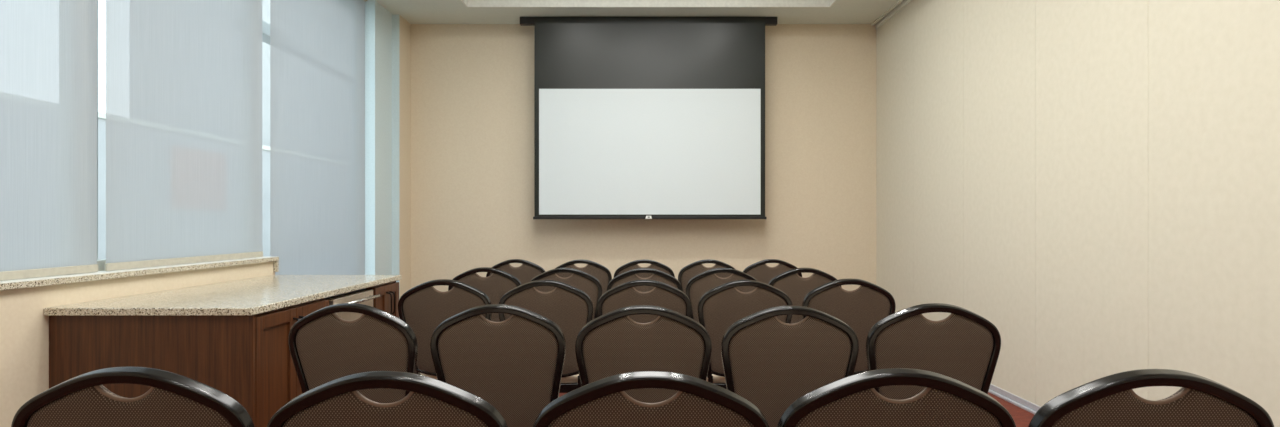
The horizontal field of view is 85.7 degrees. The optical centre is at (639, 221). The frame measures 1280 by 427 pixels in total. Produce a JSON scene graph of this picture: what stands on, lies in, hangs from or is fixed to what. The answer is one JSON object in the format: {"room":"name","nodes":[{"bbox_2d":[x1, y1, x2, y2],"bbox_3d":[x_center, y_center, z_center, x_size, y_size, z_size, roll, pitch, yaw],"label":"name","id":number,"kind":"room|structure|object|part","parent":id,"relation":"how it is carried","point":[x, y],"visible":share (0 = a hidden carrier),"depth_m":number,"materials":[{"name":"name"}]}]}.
{"room":"conference room","nodes":[
{"label":"conference room","id":0,"kind":"room"},
{"bbox_2d":[0,0,410,426],"bbox_3d":[-2.465,-0.422,1.205,0.270,3.175,11.610,0,0,0],"label":"wall","id":1,"kind":"structure","parent":0,"point":[24,326],"depth_m":6.25,"materials":[{"name":"beige paint"}]},
{"bbox_2d":[97,259,105,270],"bbox_3d":[-2.535,-0.891,3.790,0.060,2.238,1.400,0,0,0],"label":"window","id":2,"kind":"structure","parent":1,"relation":"in","point":[101,263],"depth_m":3.21,"materials":[{"name":"paint"}]},
{"bbox_2d":[0,257,278,290],"bbox_3d":[-2.413,0.275,3.111,0.123,0.100,2.782,0,0,0],"label":"window sill","id":3,"kind":"structure","parent":1,"relation":"attached to","point":[100,275],"depth_m":3.15,"materials":[{"name":"stone"}]},
{"bbox_2d":[376,0,898,23],"bbox_3d":[-0.075,-2.190,1.205,5.350,0.360,11.910,0,0,0],"label":"ceiling","id":4,"kind":"structure","parent":0,"point":[412,11],"depth_m":6.62,"materials":[{"name":"paint"}]},
{"bbox_2d":[0,0,97,280],"bbox_3d":[-2.435,-0.891,2.447,0.056,2.230,1.295,0,0,0],"label":"roller blind","id":5,"kind":"object","parent":4,"relation":"hanging from","point":[48,48],"visible":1,"depth_m":2.84,"materials":[{"name":"fabric"}]},
{"bbox_2d":[105,0,262,270],"bbox_3d":[-2.435,-0.891,3.797,0.056,2.230,1.305,0,0,0],"label":"roller blind","id":6,"kind":"object","parent":4,"relation":"hanging from","point":[184,77],"visible":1,"depth_m":3.69,"materials":[{"name":"fabric"}]},
{"bbox_2d":[270,0,366,274],"bbox_3d":[-2.435,-0.430,5.327,0.056,3.152,1.565,0,0,0],"label":"roller blind","id":7,"kind":"object","parent":4,"relation":"hanging from","point":[317,47],"visible":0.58,"depth_m":5.22,"materials":[{"name":"fabric"}]},
{"bbox_2d":[520,17,776,218],"bbox_3d":[0.084,-1.018,6.767,2.523,1.984,0.096,0,0,0],"label":"projection screen","id":8,"kind":"object","parent":4,"relation":"hanging from","point":[635,117],"visible":1,"depth_m":6.74,"materials":[{"name":"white fabric"}]},
{"bbox_2d":[461,0,836,6],"bbox_3d":[0.080,-2.148,2.927,3.408,0.284,7.054,0,0,0],"label":"trim","id":9,"kind":"structure","parent":4,"relation":"attached to","point":[468,3],"depth_m":6.44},
{"bbox_2d":[411,24,875,291],"bbox_3d":[-0.075,-0.422,7.085,5.350,3.175,0.150,0,0,0],"label":"wall","id":10,"kind":"structure","parent":0,"point":[473,85],"depth_m":7.01,"materials":[{"name":"beige paint"}]},
{"bbox_2d":[559,392,1033,426],"bbox_3d":[-0.075,1.225,1.205,5.350,0.120,11.910,0,0,0],"label":"floor","id":11,"kind":"structure","parent":0,"point":[1021,417],"depth_m":4.22,"materials":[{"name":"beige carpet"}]},
{"bbox_2d":[11,367,254,426],"bbox_3d":[-0.945,0.718,1.531,0.440,0.902,0.566,0,0,0],"label":"banquet chair","id":12,"kind":"object","parent":11,"relation":"on","point":[172,399],"visible":1,"depth_m":1.26,"materials":[{"name":"black metal"}]},
{"bbox_2d":[27,385,231,426],"bbox_3d":[-0.944,0.513,1.319,0.399,0.436,0.120,0,0,0],"label":"chair backrest","id":13,"kind":"object","parent":12,"relation":"on","point":[59,405],"depth_m":1.27,"materials":[{"name":"brown fabric"}]},
{"bbox_2d":[49,298,328,426],"bbox_3d":[-1.948,0.769,3.115,0.860,0.791,0.680,0,0,0],"label":"base cabinet","id":14,"kind":"object","parent":11,"relation":"on","point":[248,359],"visible":0.44,"depth_m":2.77,"materials":[{"name":"brown wood"}]},
{"bbox_3d":[-1.967,0.769,2.784,0.822,0.791,0.018,0,0,0],"label":"panel","id":15,"kind":"part","parent":14,"relation":"part of","materials":[{"name":"brown wood"}]},
{"bbox_2d":[44,275,400,315],"bbox_3d":[-1.964,0.358,3.618,0.829,0.031,1.735,0,0,0],"label":"countertop","id":16,"kind":"structure","parent":14,"relation":"on","point":[251,296],"depth_m":3.13,"materials":[{"name":"stone"}]},
{"bbox_3d":[-1.565,0.727,2.959,0.020,0.677,0.326,0,0,0],"label":"door","id":17,"kind":"part","parent":14,"relation":"part of","materials":[{"name":"brown wood"}]},
{"bbox_3d":[-1.565,0.727,3.289,0.020,0.677,0.326,0,0,0],"label":"door","id":18,"kind":"part","parent":14,"relation":"part of","materials":[{"name":"brown wood"}]},
{"bbox_2d":[325,288,379,320],"bbox_3d":[-1.935,0.772,3.755,0.847,0.785,0.578,0,0,0],"label":"appliance","id":19,"kind":"object","parent":11,"relation":"on","point":[362,296],"visible":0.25,"depth_m":3.75,"materials":[{"name":"silver plastic"}]},
{"bbox_3d":[-1.536,0.429,3.775,0.049,0.020,0.486,0,0,0],"label":"handle","id":20,"kind":"part","parent":19,"relation":"part of","materials":[{"name":"metal"}]},
{"bbox_2d":[288,303,417,402],"bbox_3d":[-0.926,0.718,2.527,0.440,0.902,0.566,0,0,7],"label":"banquet chair","id":21,"kind":"object","parent":11,"relation":"on","point":[324,347],"visible":0.68,"depth_m":2.27,"materials":[{"name":"brown fabric"}]},
{"bbox_2d":[366,281,398,317],"bbox_3d":[-1.948,0.769,4.258,0.860,0.791,0.405,0,0,0],"label":"base cabinet","id":22,"kind":"object","parent":11,"relation":"on","point":[388,300],"visible":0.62,"depth_m":4.23,"materials":[{"name":"brown wood"}]},
{"bbox_3d":[-1.565,0.727,4.157,0.020,0.677,0.198,0,0,0],"label":"door","id":23,"kind":"part","parent":22,"relation":"part of","materials":[{"name":"brown wood"}]},
{"bbox_3d":[-1.538,0.503,4.230,0.039,0.151,0.011,0,0,0],"label":"handle","id":24,"kind":"part","parent":22,"relation":"part of","materials":[{"name":"brown metal"}]},
{"bbox_3d":[-1.538,0.503,4.285,0.039,0.151,0.011,0,0,0],"label":"handle","id":25,"kind":"part","parent":22,"relation":"part of","materials":[{"name":"brown metal"}]},
{"bbox_3d":[-1.565,0.727,4.358,0.020,0.677,0.198,0,0,0],"label":"door","id":26,"kind":"part","parent":22,"relation":"part of","materials":[{"name":"brown wood"}]},
{"bbox_2d":[267,371,507,426],"bbox_3d":[-0.456,0.718,1.494,0.440,0.902,0.566,0,0,0],"label":"banquet chair","id":27,"kind":"object","parent":11,"relation":"on","point":[430,402],"visible":1,"depth_m":1.23,"materials":[{"name":"brown fabric"}]},
{"bbox_2d":[282,392,487,426],"bbox_3d":[-0.456,0.513,1.282,0.399,0.436,0.120,0,0,0],"label":"chair backrest","id":28,"kind":"object","parent":27,"relation":"on","point":[308,409],"depth_m":1.23,"materials":[{"name":"brown fabric"}]},
{"bbox_2d":[398,279,491,378],"bbox_3d":[-0.907,0.718,3.477,0.440,0.902,0.566,0,0,2],"label":"banquet chair","id":29,"kind":"object","parent":11,"relation":"on","point":[422,307],"visible":0.49,"depth_m":3.22,"materials":[{"name":"brown fabric"}]},
{"bbox_3d":[-0.913,0.718,3.304,0.332,0.047,0.032,0,0,2],"label":"rail","id":30,"kind":"part","parent":29,"relation":"part of","materials":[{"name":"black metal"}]},
{"bbox_3d":[-0.905,0.737,3.542,0.427,0.072,0.436,0,0,2],"label":"seat","id":31,"kind":"part","parent":29,"relation":"part of","materials":[{"name":"beige fabric"}]},
{"bbox_2d":[448,267,521,321],"bbox_3d":[-0.908,0.718,4.327,0.440,0.902,0.566,0,0,1],"label":"banquet chair","id":32,"kind":"object","parent":11,"relation":"on","point":[499,282],"visible":0.27,"depth_m":4.06,"materials":[{"name":"brown fabric"}]},
{"bbox_3d":[-0.914,0.502,4.108,0.440,0.471,0.128,0,0,2],"label":"frame","id":33,"kind":"part","parent":32,"relation":"part of","materials":[{"name":"black metal"}]},
{"bbox_2d":[430,304,565,426],"bbox_3d":[-0.464,0.718,2.501,0.440,0.902,0.566,0,0,0],"label":"banquet chair","id":34,"kind":"object","parent":11,"relation":"on","point":[515,364],"visible":0.87,"depth_m":2.25,"materials":[{"name":"brown fabric"}]},
{"bbox_2d":[486,259,545,283],"bbox_3d":[-0.887,0.718,5.227,0.440,0.902,0.566,0,0,1],"label":"banquet chair","id":35,"kind":"object","parent":11,"relation":"on","point":[528,270],"visible":0.25,"depth_m":4.96,"materials":[{"name":"brown fabric"}]},
{"bbox_2d":[490,264,541,283],"bbox_3d":[-0.891,0.513,5.015,0.399,0.436,0.120,0,0,1],"label":"cushion","id":36,"kind":"object","parent":35,"relation":"on","point":[525,273],"depth_m":4.96,"materials":[{"name":"brown fabric"}]},
{"bbox_2d":[498,280,592,392],"bbox_3d":[-0.437,0.718,3.445,0.440,0.902,0.566,0,0,0],"label":"banquet chair","id":37,"kind":"object","parent":11,"relation":"on","point":[567,306],"visible":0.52,"depth_m":3.19,"materials":[{"name":"brown fabric"}]},
{"bbox_2d":[504,287,587,374],"bbox_3d":[-0.437,0.513,3.233,0.399,0.436,0.120,0,0,0],"label":"cushion","id":38,"kind":"object","parent":37,"relation":"on","point":[567,307],"depth_m":3.19,"materials":[{"name":"brown fabric"}]},
{"bbox_3d":[-0.437,0.791,3.478,0.340,0.044,0.407,0,0,0],"label":"seat frame","id":39,"kind":"part","parent":37,"relation":"part of","materials":[{"name":"black metal"}]},
{"bbox_3d":[-0.437,0.737,3.510,0.427,0.072,0.436,0,0,0],"label":"seat","id":40,"kind":"part","parent":37,"relation":"part of","materials":[{"name":"beige fabric"}]},
{"bbox_3d":[-0.437,0.718,3.271,0.332,0.047,0.032,0,0,0],"label":"rail","id":41,"kind":"part","parent":37,"relation":"part of","materials":[{"name":"black metal"}]},
{"bbox_3d":[-0.270,0.950,3.235,0.030,0.438,0.120,0,0,-16],"label":"leg","id":42,"kind":"part","parent":37,"relation":"part of","materials":[{"name":"black metal"}]},
{"bbox_2d":[530,268,601,319],"bbox_3d":[-0.445,0.718,4.284,0.440,0.902,0.566,0,0,-1],"label":"banquet chair","id":43,"kind":"object","parent":11,"relation":"on","point":[581,280],"visible":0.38,"depth_m":4.02,"materials":[{"name":"brown fabric"}]},
{"bbox_2d":[555,259,611,293],"bbox_3d":[-0.422,0.718,5.174,0.440,0.902,0.566,0,0,0],"label":"banquet chair","id":44,"kind":"object","parent":11,"relation":"on","point":[598,271],"visible":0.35,"depth_m":4.91,"materials":[{"name":"brown fabric"}]},
{"bbox_2d":[575,305,711,402],"bbox_3d":[0.011,0.718,2.472,0.440,0.902,0.566,0,0,0],"label":"banquet chair","id":45,"kind":"object","parent":11,"relation":"on","point":[612,343],"visible":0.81,"depth_m":2.22,"materials":[{"name":"brown fabric"}]},
{"bbox_2d":[597,280,691,322],"bbox_3d":[0.019,0.718,3.455,0.440,0.902,0.566,0,0,0],"label":"banquet chair","id":46,"kind":"object","parent":11,"relation":"on","point":[664,295],"visible":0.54,"depth_m":3.19,"materials":[{"name":"brown fabric"}]},
{"bbox_2d":[607,268,681,291],"bbox_3d":[0.026,0.718,4.258,0.440,0.902,0.566,0,0,0],"label":"banquet chair","id":47,"kind":"object","parent":11,"relation":"on","point":[631,275],"visible":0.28,"depth_m":3.99,"materials":[{"name":"brown fabric"}]},
{"bbox_2d":[611,274,677,291],"bbox_3d":[0.026,0.513,4.046,0.399,0.436,0.120,0,0,0],"label":"chair backrest","id":48,"kind":"object","parent":47,"relation":"on","point":[620,279],"depth_m":3.99,"materials":[{"name":"brown fabric"}]},
{"bbox_2d":[614,259,674,277],"bbox_3d":[0.030,0.718,5.187,0.440,0.902,0.566,0,0,0],"label":"banquet chair","id":49,"kind":"object","parent":11,"relation":"on","point":[632,265],"visible":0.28,"depth_m":4.92,"materials":[{"name":"brown fabric"}]},
{"bbox_2d":[617,264,670,277],"bbox_3d":[0.030,0.513,4.976,0.399,0.436,0.120,0,0,0],"label":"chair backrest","id":50,"kind":"object","parent":49,"relation":"on","point":[626,267],"depth_m":4.92,"materials":[{"name":"brown fabric"}]},
{"bbox_2d":[533,371,768,426],"bbox_3d":[0.020,0.718,1.495,0.440,0.902,0.566,0,0,0],"label":"banquet chair","id":51,"kind":"object","parent":11,"relation":"on","point":[604,402],"visible":1,"depth_m":1.23,"materials":[{"name":"brown fabric"}]},
{"bbox_2d":[548,392,753,426],"bbox_3d":[0.020,0.513,1.283,0.399,0.436,0.120,0,0,0],"label":"chair backrest","id":52,"kind":"object","parent":51,"relation":"on","point":[571,409],"depth_m":1.23,"materials":[{"name":"brown fabric"}]},
{"bbox_2d":[678,259,734,293],"bbox_3d":[0.491,0.718,5.187,0.440,0.902,0.566,0,0,0],"label":"banquet chair","id":53,"kind":"object","parent":11,"relation":"on","point":[686,273],"visible":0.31,"depth_m":4.92,"materials":[{"name":"brown fabric"}]},
{"bbox_2d":[686,268,756,321],"bbox_3d":[0.489,0.718,4.275,0.440,0.902,0.566,0,0,1],"label":"banquet chair","id":54,"kind":"object","parent":11,"relation":"on","point":[697,286],"visible":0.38,"depth_m":4.01,"materials":[{"name":"brown fabric"}]},
{"bbox_2d":[698,280,792,388],"bbox_3d":[0.488,0.718,3.445,0.440,0.902,0.566,0,0,0],"label":"banquet chair","id":55,"kind":"object","parent":11,"relation":"on","point":[723,305],"visible":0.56,"depth_m":3.19,"materials":[{"name":"brown fabric"}]},
{"bbox_3d":[0.488,0.737,3.510,0.427,0.072,0.436,0,0,0],"label":"seat","id":56,"kind":"part","parent":55,"relation":"part of","materials":[{"name":"beige fabric"}]},
{"bbox_3d":[0.488,0.718,3.271,0.332,0.047,0.032,0,0,0],"label":"rail","id":57,"kind":"part","parent":55,"relation":"part of","materials":[{"name":"black metal"}]},
{"bbox_3d":[0.488,0.791,3.478,0.340,0.044,0.407,0,0,0],"label":"seat frame","id":58,"kind":"part","parent":55,"relation":"part of","materials":[{"name":"black metal"}]},
{"bbox_2d":[743,259,801,283],"bbox_3d":[0.947,0.718,5.227,0.440,0.902,0.566,0,0,-1],"label":"banquet chair","id":59,"kind":"object","parent":11,"relation":"on","point":[760,271],"visible":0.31,"depth_m":4.96,"materials":[{"name":"brown fabric"}]},
{"bbox_2d":[721,305,858,426],"bbox_3d":[0.482,0.718,2.464,0.440,0.902,0.566,0,0,0],"label":"banquet chair","id":60,"kind":"object","parent":11,"relation":"on","point":[771,363],"visible":0.85,"depth_m":2.21,"materials":[{"name":"brown fabric"}]},
{"bbox_2d":[768,268,841,323],"bbox_3d":[0.960,0.718,4.292,0.440,0.902,0.566,0,0,-1],"label":"banquet chair","id":61,"kind":"object","parent":11,"relation":"on","point":[796,287],"visible":0.3,"depth_m":4.03,"materials":[{"name":"brown fabric"}]},
{"bbox_3d":[0.963,0.502,4.073,0.440,0.471,0.128,0,0,-1],"label":"frame","id":62,"kind":"part","parent":61,"relation":"part of","materials":[{"name":"black metal"}]},
{"bbox_2d":[802,279,895,374],"bbox_3d":[0.989,0.718,3.517,0.440,0.902,0.566,0,0,-1],"label":"banquet chair","id":63,"kind":"object","parent":11,"relation":"on","point":[861,308],"visible":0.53,"depth_m":3.26,"materials":[{"name":"brown fabric"}]},
{"bbox_3d":[0.990,0.502,3.298,0.440,0.471,0.128,0,0,0],"label":"frame","id":64,"kind":"part","parent":63,"relation":"part of","materials":[{"name":"black metal"}]},
{"bbox_2d":[777,368,1015,426],"bbox_3d":[0.473,0.718,1.518,0.440,0.902,0.566,0,0,0],"label":"banquet chair","id":65,"kind":"object","parent":11,"relation":"on","point":[853,400],"visible":1,"depth_m":1.25,"materials":[{"name":"brown fabric"}]},
{"bbox_2d":[796,388,1000,426],"bbox_3d":[0.473,0.513,1.306,0.399,0.436,0.120,0,0,0],"label":"chair backrest","id":66,"kind":"object","parent":65,"relation":"on","point":[820,407],"depth_m":1.25,"materials":[{"name":"brown fabric"}]},
{"bbox_2d":[866,303,1000,399],"bbox_3d":[0.969,0.718,2.526,0.440,0.902,0.566,0,0,0],"label":"banquet chair","id":67,"kind":"object","parent":11,"relation":"on","point":[964,346],"visible":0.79,"depth_m":2.27,"materials":[{"name":"brown fabric"}]},
{"bbox_2d":[1028,369,1273,426],"bbox_3d":[0.939,0.718,1.512,0.440,0.902,0.566,0,0,0],"label":"banquet chair","id":68,"kind":"object","parent":11,"relation":"on","point":[1108,401],"visible":1,"depth_m":1.25,"materials":[{"name":"brown fabric"}]},
{"bbox_2d":[1052,387,1257,426],"bbox_3d":[0.938,0.513,1.300,0.399,0.436,0.120,0,0,0],"label":"chair backrest","id":69,"kind":"object","parent":68,"relation":"on","point":[1078,406],"depth_m":1.25,"materials":[{"name":"brown fabric"}]},
{"bbox_2d":[876,0,1279,426],"bbox_3d":[2.460,-0.422,1.205,0.120,3.175,11.610,0,0,0],"label":"wall","id":70,"kind":"structure","parent":0,"point":[1096,182],"depth_m":3.71,"materials":[{"name":"paint"}]},
{"bbox_2d":[871,0,911,28],"bbox_3d":[2.388,-1.982,1.205,0.085,0.055,11.610,0,0,0],"label":"trim","id":71,"kind":"structure","parent":70,"relation":"attached to","point":[900,4],"depth_m":6.55,"materials":[{"name":"grey metal"}]},
{"bbox_3d":[2.416,-0.427,6.530,0.031,3.125,0.959,0,0,0],"label":"wall panel","id":72,"kind":"part","parent":70,"relation":"part of","materials":[{"name":"plastic"}]},
{"bbox_3d":[2.416,-0.427,5.585,0.031,3.125,0.929,0,0,0],"label":"wall panel","id":73,"kind":"part","parent":70,"relation":"part of","materials":[{"name":"plastic"}]},
{"bbox_3d":[2.416,-0.427,4.655,0.031,3.125,0.929,0,0,0],"label":"wall panel","id":74,"kind":"part","parent":70,"relation":"part of","materials":[{"name":"plastic"}]},
{"bbox_2d":[988,384,1040,414],"bbox_3d":[2.406,1.136,1.205,0.048,0.058,11.610,0,0,0],"label":"baseboard","id":75,"kind":"structure","parent":70,"relation":"attached to","point":[1022,403],"depth_m":4.41,"materials":[{"name":"metal"}]},
{"bbox_3d":[2.416,-0.427,3.725,0.031,3.125,0.929,0,0,0],"label":"wall panel","id":76,"kind":"part","parent":70,"relation":"part of","materials":[{"name":"plastic"}]},
{"bbox_3d":[2.416,-0.427,2.795,0.031,3.125,0.929,0,0,0],"label":"wall panel","id":77,"kind":"part","parent":70,"relation":"part of","materials":[{"name":"paint"}]},
{"label":"outside","id":78,"kind":"structure","parent":0,"visible":0},
{"bbox_3d":[-21.310,1.440,20.000,37.380,0.250,100.000,0,0,0],"label":"ground","id":79,"kind":"structure","parent":78,"visible":0},
{"bbox_2d":[97,0,97,259],"bbox_3d":[-2.740,-1.260,3.408,0.040,5.150,0.125,0,0,0],"label":"pilaster","id":80,"kind":"object","parent":79,"relation":"on","point":[97,0],"depth_m":3.46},
{"bbox_2d":[98,112,269,259],"bbox_3d":[-17.020,-0.765,24.000,6.160,4.160,44.200,0,0,0],"label":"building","id":81,"kind":"structure","parent":79,"relation":"on","point":[101,116],"depth_m":18.04,"materials":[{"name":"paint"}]},
{"bbox_2d":[262,0,269,145],"bbox_3d":[-26.000,-10.935,64.700,6.400,24.500,51.400,0,0,0],"label":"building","id":82,"kind":"structure","parent":79,"relation":"on","point":[265,3],"depth_m":42.49,"materials":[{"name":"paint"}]},
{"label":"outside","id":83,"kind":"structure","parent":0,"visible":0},
{"bbox_2d":[262,20,269,44],"bbox_3d":[-3.610,-1.825,7.950,0.180,0.120,3.300,0,0,0],"label":"beam","id":84,"kind":"structure","parent":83,"point":[265,26],"depth_m":6.53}
]}

